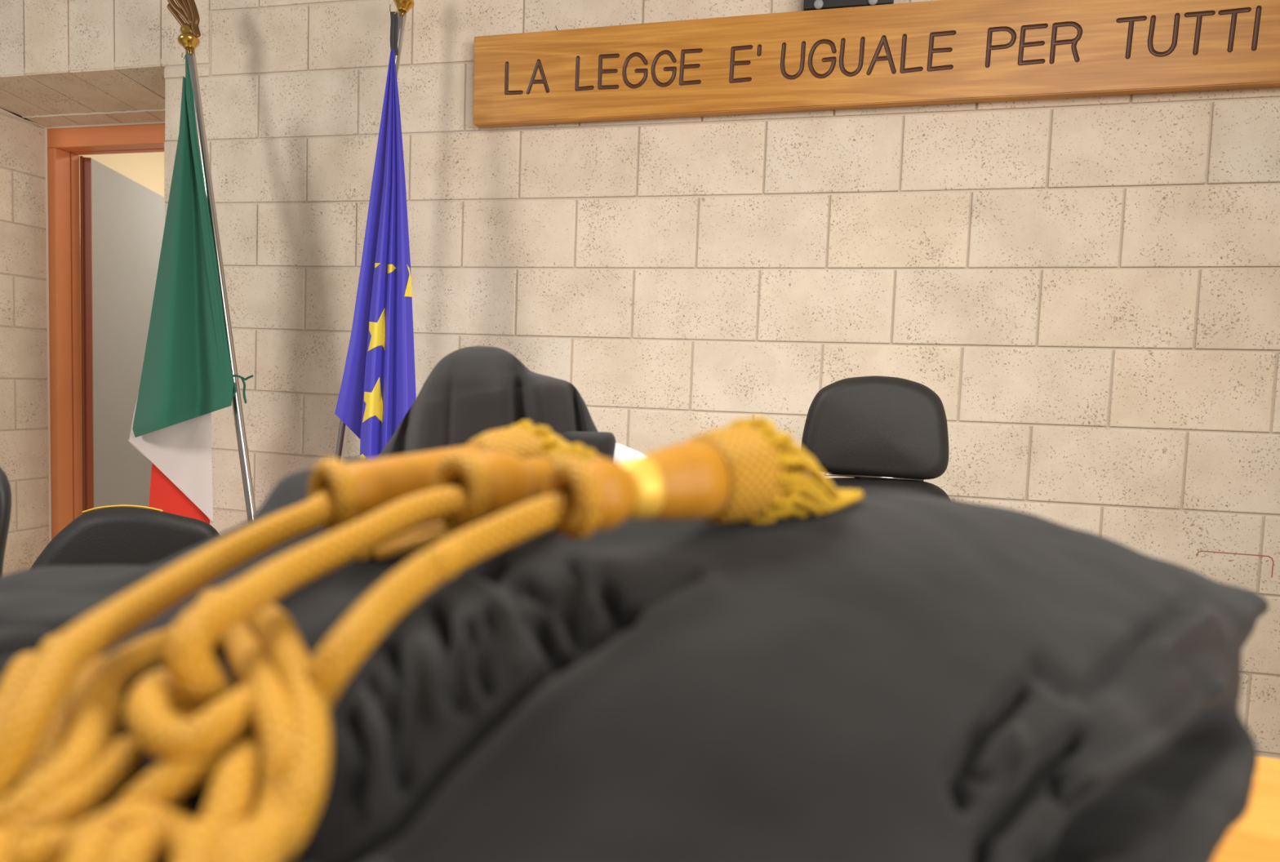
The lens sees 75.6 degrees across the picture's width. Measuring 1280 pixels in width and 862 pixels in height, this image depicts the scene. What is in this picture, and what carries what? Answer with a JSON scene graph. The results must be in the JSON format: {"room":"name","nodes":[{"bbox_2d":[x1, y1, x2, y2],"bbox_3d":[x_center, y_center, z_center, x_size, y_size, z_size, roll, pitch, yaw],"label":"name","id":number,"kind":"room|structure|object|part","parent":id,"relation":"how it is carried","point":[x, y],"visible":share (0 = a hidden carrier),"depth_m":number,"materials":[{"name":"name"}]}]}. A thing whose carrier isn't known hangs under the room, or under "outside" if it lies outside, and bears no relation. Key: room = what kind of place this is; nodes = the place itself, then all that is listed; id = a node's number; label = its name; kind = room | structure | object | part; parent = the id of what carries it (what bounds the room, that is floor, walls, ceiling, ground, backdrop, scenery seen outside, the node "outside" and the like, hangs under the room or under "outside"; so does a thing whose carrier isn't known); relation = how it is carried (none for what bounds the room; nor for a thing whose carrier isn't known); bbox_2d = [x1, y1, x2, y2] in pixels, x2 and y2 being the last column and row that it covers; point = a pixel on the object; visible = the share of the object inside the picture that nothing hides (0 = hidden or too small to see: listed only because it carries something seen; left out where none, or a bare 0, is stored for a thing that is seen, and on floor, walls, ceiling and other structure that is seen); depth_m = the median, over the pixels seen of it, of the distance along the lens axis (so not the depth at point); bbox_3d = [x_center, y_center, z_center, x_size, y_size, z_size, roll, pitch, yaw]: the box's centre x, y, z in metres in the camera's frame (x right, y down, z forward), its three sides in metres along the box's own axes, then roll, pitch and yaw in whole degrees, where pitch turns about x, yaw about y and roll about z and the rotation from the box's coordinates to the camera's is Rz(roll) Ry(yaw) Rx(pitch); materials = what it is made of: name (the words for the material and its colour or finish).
{"room":"courtroom","nodes":[
{"label":"courtroom","id":0,"kind":"room"},
{"bbox_2d":[0,107,51,575],"bbox_3d":[-3.105,-0.343,4.046,0.108,2.463,0.596,3,4,14],"label":"wall","id":1,"kind":"structure","parent":0,"point":[24,250],"depth_m":4.08,"materials":[{"name":"beige stone"}]},
{"bbox_2d":[0,58,209,128],"bbox_3d":[-2.472,-1.526,3.825,1.700,0.100,0.597,3,4,14],"label":"lintel","id":2,"kind":"structure","parent":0,"point":[126,95],"depth_m":3.74,"materials":[{"name":"beige stone"}]},
{"bbox_2d":[78,151,164,495],"bbox_3d":[-3.552,-0.824,5.556,0.100,3.000,2.130,3,4,14],"label":"wall","id":3,"kind":"structure","parent":0,"point":[145,169],"depth_m":5.63,"materials":[{"name":"beige paint"}]},
{"bbox_2d":[0,0,1279,759],"bbox_3d":[-2.064,-0.809,3.761,13.661,3.500,0.602,3,4,14],"label":"wall","id":4,"kind":"structure","parent":0,"point":[1086,290],"depth_m":2.85,"materials":[{"name":"beige stone"}]},
{"bbox_2d":[47,123,165,539],"bbox_3d":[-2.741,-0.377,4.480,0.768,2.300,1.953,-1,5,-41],"label":"door","id":5,"kind":"structure","parent":4,"relation":"in","point":[120,220],"depth_m":4.36,"materials":[{"name":"paint"}]},
{"bbox_2d":[803,0,893,10],"bbox_3d":[0.688,-1.493,2.708,0.287,0.214,0.056,3,4,14],"label":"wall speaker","id":6,"kind":"object","parent":4,"relation":"attached to","point":[808,5],"visible":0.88,"depth_m":2.71,"materials":[{"name":"black plastic"}]},
{"bbox_3d":[0.588,-1.405,2.714,0.031,0.031,0.011,3,4,14],"label":"round knob","id":7,"kind":"part","parent":6,"relation":"part of","materials":[{"name":"grey rubber"}]},
{"bbox_3d":[0.756,-1.397,2.673,0.031,0.031,0.011,3,4,14],"label":"round knob","id":8,"kind":"part","parent":6,"relation":"part of","materials":[{"name":"grey rubber"}]},
{"bbox_2d":[473,0,1279,128],"bbox_3d":[0.714,-1.228,2.719,2.719,0.336,0.048,3,4,14],"label":"board","id":9,"kind":"object","parent":4,"relation":"attached to","point":[940,51],"visible":1,"depth_m":2.68,"materials":[{"name":"brown wood"}]},
{"bbox_3d":[-1.059,0.975,3.044,13.200,0.100,8.500,3,4,14],"label":"floor","id":10,"kind":"structure","parent":0,"visible":0},
{"bbox_2d":[0,466,11,576],"bbox_3d":[-1.092,0.541,0.912,0.612,1.032,0.602,3,4,14],"label":"chair","id":11,"kind":"object","parent":10,"relation":"on","point":[5,487],"visible":0.93,"depth_m":1.08,"materials":[{"name":"black leather"}]},
{"bbox_2d":[31,504,218,568],"bbox_3d":[-1.214,0.592,1.710,0.620,0.820,0.606,3,4,14],"label":"chair","id":12,"kind":"object","parent":10,"relation":"on","point":[125,535],"visible":0.25,"depth_m":1.86,"materials":[{"name":"black leather"}]},
{"bbox_3d":[-1.192,0.181,1.900,0.186,0.023,0.005,2,4,0],"label":"gold trim","id":13,"kind":"part","parent":12,"relation":"part of","materials":[{"name":"orange"}]},
{"bbox_2d":[128,0,256,524],"bbox_3d":[-1.570,-0.384,2.949,0.658,2.594,0.311,4,4,28],"label":"flag","id":14,"kind":"object","parent":10,"relation":"on","point":[189,370],"visible":0.91,"depth_m":2.95,"materials":[{"name":"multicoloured fabric"}]},
{"bbox_3d":[-1.697,-1.480,3.100,0.073,0.092,0.075,3,4,14],"label":"finial knob","id":15,"kind":"part","parent":14,"relation":"part of","materials":[{"name":"gold metal"}]},
{"bbox_2d":[334,0,416,461],"bbox_3d":[-0.982,-0.331,2.835,0.397,2.539,0.377,0,4,-22],"label":"flag","id":16,"kind":"object","parent":10,"relation":"on","point":[377,391],"visible":0.86,"depth_m":2.79,"materials":[{"name":"blue fabric"}]},
{"bbox_3d":[-0.848,-1.556,2.959,0.074,0.101,0.074,3,4,14],"label":"finial knob","id":17,"kind":"part","parent":16,"relation":"part of","materials":[{"name":"gold metal"}]},
{"bbox_2d":[801,375,949,498],"bbox_3d":[0.510,0.473,1.718,0.620,1.176,0.606,3,4,14],"label":"chair","id":18,"kind":"object","parent":10,"relation":"on","point":[889,434],"visible":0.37,"depth_m":1.86,"materials":[{"name":"black leather"}]},
{"bbox_3d":[0.537,0.106,1.892,0.228,0.012,0.011,2,4,0],"label":"headrest rail","id":19,"kind":"part","parent":18,"relation":"part of","materials":[{"name":"silver metal"}]},
{"bbox_3d":[0.551,0.309,1.910,0.464,0.401,0.114,2,4,0],"label":"backrest","id":20,"kind":"part","parent":18,"relation":"part of","materials":[{"name":"black leather"}]},
{"bbox_2d":[1212,755,1279,861],"bbox_3d":[0.824,0.784,-0.137,3.260,0.810,1.750,3,4,14],"label":"table","id":21,"kind":"object","parent":10,"relation":"on","point":[1255,837],"visible":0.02,"depth_m":0.66,"materials":[{"name":"orange wood"}]},
{"bbox_2d":[0,457,1268,861],"bbox_3d":[-0.062,0.168,0.386,0.896,0.289,0.450,2,4,-3],"label":"gown","id":22,"kind":"object","parent":21,"relation":"on","point":[886,677],"visible":0.64,"depth_m":0.29,"materials":[{"name":"black fabric"}]},
{"bbox_2d":[0,416,862,861],"bbox_3d":[-0.067,0.051,0.340,0.187,0.120,0.353,5,5,39],"label":"cord","id":23,"kind":"object","parent":22,"relation":"on","point":[62,755],"visible":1,"depth_m":0.26,"materials":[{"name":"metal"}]},
{"bbox_3d":[-0.162,0.063,0.295,0.027,0.074,0.163,3,4,16],"label":"cord","id":24,"kind":"part","parent":23,"relation":"part of","materials":[{"name":"gold fabric"}]},
{"bbox_3d":[-0.106,0.057,0.296,0.023,0.066,0.132,4,4,30],"label":"cord","id":25,"kind":"part","parent":23,"relation":"part of","materials":[{"name":"gold fabric"}]},
{"bbox_3d":[-0.062,0.058,0.284,0.024,0.070,0.118,5,5,44],"label":"cord","id":26,"kind":"part","parent":23,"relation":"part of","materials":[{"name":"gold fabric"}]},
{"bbox_3d":[-0.239,0.523,0.982,0.612,1.116,0.602,3,4,14],"label":"covered chair","id":27,"kind":"object","parent":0,"visible":0},
{"bbox_2d":[376,346,644,462],"bbox_3d":[-0.213,0.159,1.151,0.462,0.554,0.214,2,4,3],"label":"gown","id":28,"kind":"object","parent":27,"relation":"on","point":[471,392],"visible":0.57,"depth_m":1.11,"materials":[{"name":"black fabric"}]}
]}

